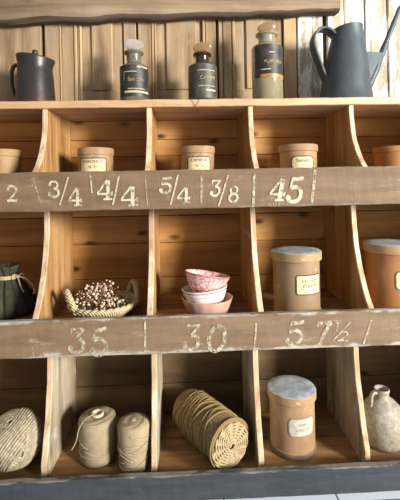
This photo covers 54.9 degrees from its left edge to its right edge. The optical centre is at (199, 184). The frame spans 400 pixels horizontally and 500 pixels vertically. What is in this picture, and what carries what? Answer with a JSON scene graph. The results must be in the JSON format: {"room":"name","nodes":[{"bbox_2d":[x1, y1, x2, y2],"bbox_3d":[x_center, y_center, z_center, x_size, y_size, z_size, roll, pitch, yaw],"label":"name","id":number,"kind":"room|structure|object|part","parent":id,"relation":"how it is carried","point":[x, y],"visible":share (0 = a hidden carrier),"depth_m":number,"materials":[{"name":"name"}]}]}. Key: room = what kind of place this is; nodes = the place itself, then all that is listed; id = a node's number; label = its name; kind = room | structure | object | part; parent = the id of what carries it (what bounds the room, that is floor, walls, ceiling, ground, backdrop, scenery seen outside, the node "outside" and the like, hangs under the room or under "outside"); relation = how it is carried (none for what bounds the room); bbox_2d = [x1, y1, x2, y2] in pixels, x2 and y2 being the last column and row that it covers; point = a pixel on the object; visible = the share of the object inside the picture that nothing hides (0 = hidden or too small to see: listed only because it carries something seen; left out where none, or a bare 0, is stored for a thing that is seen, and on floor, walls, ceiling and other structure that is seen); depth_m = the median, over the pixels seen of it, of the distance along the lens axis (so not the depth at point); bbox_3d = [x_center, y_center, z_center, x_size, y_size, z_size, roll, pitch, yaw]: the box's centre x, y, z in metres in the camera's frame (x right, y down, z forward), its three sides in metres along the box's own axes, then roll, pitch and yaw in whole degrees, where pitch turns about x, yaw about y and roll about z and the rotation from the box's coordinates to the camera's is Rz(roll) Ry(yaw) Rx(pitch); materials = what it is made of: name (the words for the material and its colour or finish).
{"room":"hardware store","nodes":[
{"label":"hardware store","id":0,"kind":"room"},
{"bbox_2d":[0,0,399,280],"bbox_3d":[0.053,-0.186,1.171,2.800,1.750,0.050,-1,0,-2],"label":"wall","id":1,"kind":"structure","parent":0,"point":[88,59],"depth_m":1.15,"materials":[{"name":"brown wood"}]},
{"bbox_3d":[-0.286,-0.220,1.142,0.118,0.112,0.006,-1,0,-2],"label":"rail","id":2,"kind":"part","parent":1,"relation":"part of","materials":[{"name":"brown wood"}]},
{"bbox_3d":[-0.295,-0.652,1.145,0.064,0.744,0.016,-1,0,-2],"label":"raised panel","id":3,"kind":"part","parent":1,"relation":"part of","materials":[{"name":"brown wood"}]},
{"bbox_2d":[0,0,340,27],"bbox_3d":[-0.298,-0.557,1.112,1.409,0.214,0.042,-1,0,-2],"label":"wooden beam","id":4,"kind":"structure","parent":1,"relation":"attached to","point":[13,13],"depth_m":1.10,"materials":[{"name":"brown wood"}]},
{"bbox_3d":[-0.057,-0.225,1.150,0.135,0.112,0.006,-1,0,-2],"label":"rail","id":5,"kind":"part","parent":1,"relation":"part of","materials":[{"name":"brown wood"}]},
{"bbox_3d":[-0.061,-0.657,1.153,0.095,0.744,0.016,-1,0,-2],"label":"raised panel","id":6,"kind":"part","parent":1,"relation":"part of","materials":[{"name":"brown wood"}]},
{"bbox_3d":[0.177,-0.661,1.162,0.094,0.744,0.016,-1,0,-2],"label":"raised panel","id":7,"kind":"part","parent":1,"relation":"part of","materials":[{"name":"brown wood"}]},
{"bbox_3d":[0.182,-0.229,1.159,0.142,0.112,0.006,-1,0,-2],"label":"rail","id":8,"kind":"part","parent":1,"relation":"part of","materials":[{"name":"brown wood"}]},
{"bbox_2d":[230,490,399,499],"bbox_3d":[0.030,0.717,-0.446,5.000,0.044,3.420,-1,0,-2],"label":"floor","id":9,"kind":"structure","parent":0,"point":[391,495],"depth_m":0.85,"materials":[{"name":"tile"}]},
{"bbox_2d":[0,97,399,499],"bbox_3d":[0.011,0.243,0.994,1.335,0.906,0.303,-1,0,-2],"label":"shelving unit","id":10,"kind":"object","parent":9,"relation":"on","point":[57,364],"visible":0.93,"depth_m":0.98,"materials":[{"name":"brown wood"}]},
{"bbox_2d":[0,149,21,172],"bbox_3d":[-0.501,-0.042,0.976,0.092,0.093,0.092,-1,0,-2],"label":"lidded jar","id":11,"kind":"object","parent":10,"relation":"on","point":[10,159],"visible":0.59,"depth_m":0.95,"materials":[{"name":"beige cardboard"}]},
{"bbox_3d":[-0.502,-0.078,0.976,0.091,0.020,0.091,-1,0,-2],"label":"lid","id":12,"kind":"part","parent":11,"relation":"part of","materials":[{"name":"beige cardboard"}]},
{"bbox_2d":[0,262,36,318],"bbox_3d":[-0.480,0.265,0.982,0.124,0.123,0.125,-1,0,-34],"label":"cloth sack","id":13,"kind":"object","parent":10,"relation":"on","point":[17,299],"visible":0.98,"depth_m":0.95,"materials":[{"name":"black fabric"}]},
{"bbox_2d":[0,407,43,472],"bbox_3d":[-0.447,0.617,0.931,0.130,0.126,0.131,-1,0,33],"label":"twine ball","id":14,"kind":"object","parent":10,"relation":"on","point":[21,429],"visible":1,"depth_m":0.90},
{"bbox_2d":[10,50,55,100],"bbox_3d":[-0.435,-0.278,1.019,0.103,0.156,0.103,-1,0,39],"label":"coffee pot","id":15,"kind":"object","parent":10,"relation":"on","point":[34,75],"visible":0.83,"depth_m":0.98,"materials":[{"name":"grey metal"}]},
{"bbox_3d":[-0.489,-0.270,1.017,0.026,0.102,0.012,-1,0,-2],"label":"handle","id":16,"kind":"part","parent":15,"relation":"part of","materials":[{"name":"grey metal"}]},
{"bbox_2d":[71,406,116,468],"bbox_3d":[-0.254,0.618,0.949,0.094,0.121,0.110,-1,0,-2],"label":"cone","id":17,"kind":"object","parent":10,"relation":"on","point":[97,437],"visible":1,"depth_m":0.92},
{"bbox_2d":[77,147,113,171],"bbox_3d":[-0.265,-0.046,0.985,0.091,0.093,0.091,-1,0,-2],"label":"lidded jar","id":18,"kind":"object","parent":10,"relation":"on","point":[89,158],"visible":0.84,"depth_m":0.95,"materials":[{"name":"brown"}]},
{"bbox_3d":[-0.266,-0.083,0.985,0.090,0.020,0.090,-1,0,-2],"label":"lid","id":19,"kind":"part","parent":18,"relation":"part of","materials":[{"name":"beige cardboard"}]},
{"bbox_2d":[63,279,139,317],"bbox_3d":[-0.238,0.282,0.946,0.177,0.078,0.173,-1,0,-2],"label":"woven basket","id":20,"kind":"object","parent":10,"relation":"on","point":[134,298],"visible":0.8,"depth_m":0.89,"materials":[{"name":"wicker"}]},
{"bbox_3d":[-0.306,0.272,0.906,0.029,0.057,0.077,-1,0,-29],"label":"handle","id":21,"kind":"part","parent":20,"relation":"part of","materials":[{"name":"wicker"}]},
{"bbox_2d":[73,279,128,309],"bbox_3d":[-0.242,0.273,0.943,0.126,0.074,0.133,-1,0,29],"label":"dried flowers","id":22,"kind":"object","parent":20,"relation":"on","point":[93,292],"visible":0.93,"depth_m":0.92,"materials":[{"name":"white plant"}]},
{"bbox_3d":[-0.172,0.270,0.988,0.020,0.053,0.072,-1,0,-33],"label":"handle","id":23,"kind":"part","parent":20,"relation":"part of","materials":[{"name":"wicker"}]},
{"bbox_2d":[117,412,150,473],"bbox_3d":[-0.158,0.620,0.923,0.079,0.113,0.080,-1,0,-36],"label":"cone","id":24,"kind":"object","parent":10,"relation":"on","point":[134,431],"visible":1,"depth_m":0.90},
{"bbox_2d":[120,39,148,99],"bbox_3d":[-0.176,-0.297,1.028,0.076,0.183,0.077,-1,0,-2],"label":"bottle","id":25,"kind":"object","parent":10,"relation":"on","point":[134,80],"visible":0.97,"depth_m":1.00,"materials":[{"name":"grey glass"}]},
{"bbox_3d":[0.012,0.325,0.999,1.271,0.016,0.276,-1,0,-2],"label":"shelf","id":26,"kind":"part","parent":10,"relation":"part of","materials":[{"name":"brown wood"}]},
{"bbox_2d":[180,145,214,169],"bbox_3d":[-0.006,-0.051,0.994,0.090,0.093,0.090,-1,0,-2],"label":"lidded jar","id":27,"kind":"object","parent":10,"relation":"on","point":[192,156],"visible":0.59,"depth_m":0.96,"materials":[{"name":"brown"}]},
{"bbox_3d":[-0.006,-0.088,0.994,0.090,0.020,0.090,-1,0,-2],"label":"lid","id":28,"kind":"part","parent":27,"relation":"part of","materials":[{"name":"beige cardboard"}]},
{"bbox_3d":[0.019,0.681,0.999,1.271,0.016,0.276,-1,0,-2],"label":"shelf","id":29,"kind":"part","parent":10,"relation":"part of","materials":[{"name":"brown wood"}]},
{"bbox_2d":[188,42,217,99],"bbox_3d":[0.007,-0.295,1.034,0.078,0.173,0.079,-1,0,-2],"label":"bottle","id":30,"kind":"object","parent":10,"relation":"on","point":[202,74],"visible":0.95,"depth_m":1.00,"materials":[{"name":"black glass"}]},
{"bbox_2d":[181,292,232,313],"bbox_3d":[0.018,0.293,0.930,0.124,0.047,0.122,-1,0,-2],"label":"bowl","id":31,"kind":"object","parent":10,"relation":"on","point":[192,308],"visible":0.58,"depth_m":0.88,"materials":[{"name":"pink ceramic"}]},
{"bbox_2d":[182,283,226,303],"bbox_3d":[0.011,0.269,0.931,0.111,0.055,0.111,-1,0,-15],"label":"bowl","id":32,"kind":"object","parent":31,"relation":"on","point":[217,296],"visible":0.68,"depth_m":0.89,"materials":[{"name":"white ceramic"}]},
{"bbox_2d":[185,269,229,292],"bbox_3d":[0.018,0.236,0.934,0.108,0.063,0.110,-1,0,-18],"label":"bowl","id":33,"kind":"object","parent":32,"relation":"on","point":[199,281],"visible":0.96,"depth_m":0.90,"materials":[{"name":"pink ceramic"}]},
{"bbox_2d":[172,388,248,468],"bbox_3d":[0.022,0.612,0.981,0.122,0.119,0.203,-1,0,-34],"label":"spool","id":34,"kind":"object","parent":10,"relation":"on","point":[222,437],"visible":1,"depth_m":0.92},
{"bbox_2d":[251,22,282,97],"bbox_3d":[0.182,-0.325,1.041,0.083,0.225,0.084,-1,0,-2],"label":"bottle","id":35,"kind":"object","parent":10,"relation":"on","point":[267,55],"visible":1,"depth_m":1.01,"materials":[{"name":"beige glass"}]},
{"bbox_2d":[267,375,316,460],"bbox_3d":[0.236,0.593,0.988,0.122,0.152,0.122,-1,0,-2],"label":"lidded jar","id":36,"kind":"object","parent":10,"relation":"on","point":[292,398],"visible":1,"depth_m":0.94,"materials":[{"name":"brown"}]},
{"bbox_3d":[0.235,0.527,0.988,0.122,0.022,0.122,-1,0,-2],"label":"lid","id":37,"kind":"part","parent":36,"relation":"part of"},
{"bbox_2d":[270,246,321,310],"bbox_3d":[0.236,0.236,0.943,0.122,0.154,0.122,-1,0,-2],"label":"lidded jar","id":38,"kind":"object","parent":10,"relation":"on","point":[296,269],"visible":0.91,"depth_m":0.90,"materials":[{"name":"brown"}]},
{"bbox_3d":[0.234,0.170,0.943,0.122,0.022,0.122,-1,0,-2],"label":"lid","id":39,"kind":"part","parent":38,"relation":"part of","materials":[{"name":"cardboard"}]},
{"bbox_2d":[279,143,317,167],"bbox_3d":[0.256,-0.056,1.004,0.100,0.093,0.100,-1,0,-2],"label":"lidded jar","id":40,"kind":"object","parent":10,"relation":"on","point":[296,155],"visible":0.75,"depth_m":0.96,"materials":[{"name":"brown"}]},
{"bbox_3d":[0.256,-0.093,1.004,0.100,0.020,0.100,-1,0,-2],"label":"lid","id":41,"kind":"part","parent":40,"relation":"part of","materials":[{"name":"beige cardboard"}]},
{"bbox_2d":[309,6,399,97],"bbox_3d":[0.429,-0.351,1.050,0.252,0.269,0.147,-1,0,-2],"label":"watering can","id":42,"kind":"object","parent":10,"relation":"on","point":[350,71],"visible":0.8,"depth_m":1.01,"materials":[{"name":"metal"}]},
{"bbox_3d":[0.341,-0.347,1.047,0.076,0.156,0.038,-1,0,-2],"label":"handle","id":43,"kind":"part","parent":42,"relation":"part of","materials":[{"name":"metal"}]},
{"bbox_3d":[0.498,-0.371,1.053,0.114,0.232,0.024,-1,0,-2],"label":"spout","id":44,"kind":"part","parent":42,"relation":"part of","materials":[{"name":"metal"}]},
{"bbox_2d":[362,239,399,307],"bbox_3d":[0.476,0.226,0.967,0.124,0.164,0.124,-1,0,-2],"label":"lidded jar","id":45,"kind":"object","parent":10,"relation":"on","point":[382,256],"visible":0.87,"depth_m":0.93,"materials":[{"name":"brown"}]},
{"bbox_3d":[0.475,0.155,0.967,0.124,0.023,0.124,-1,0,-2],"label":"lid","id":46,"kind":"part","parent":45,"relation":"part of","materials":[{"name":"cardboard"}]},
{"bbox_2d":[363,385,399,452],"bbox_3d":[0.470,0.595,0.993,0.109,0.138,0.109,-1,0,-2],"label":"jug","id":47,"kind":"object","parent":10,"relation":"on","point":[382,412],"visible":0.93,"depth_m":0.96,"materials":[{"name":"beige ceramic"}]},
{"bbox_3d":[0.443,0.548,0.985,0.026,0.037,0.013,-1,0,-18],"label":"handle","id":48,"kind":"part","parent":47,"relation":"part of","materials":[{"name":"beige ceramic"}]},
{"bbox_2d":[373,145,399,165],"bbox_3d":[0.507,-0.057,1.013,0.095,0.085,0.095,-1,0,-2],"label":"lidded jar","id":49,"kind":"object","parent":10,"relation":"on","point":[383,155],"visible":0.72,"depth_m":0.98,"materials":[{"name":"orange cardboard"}]},
{"bbox_3d":[0.506,-0.091,1.013,0.095,0.018,0.095,-1,0,-2],"label":"lid","id":50,"kind":"part","parent":49,"relation":"part of","materials":[{"name":"orange cardboard"}]}
]}

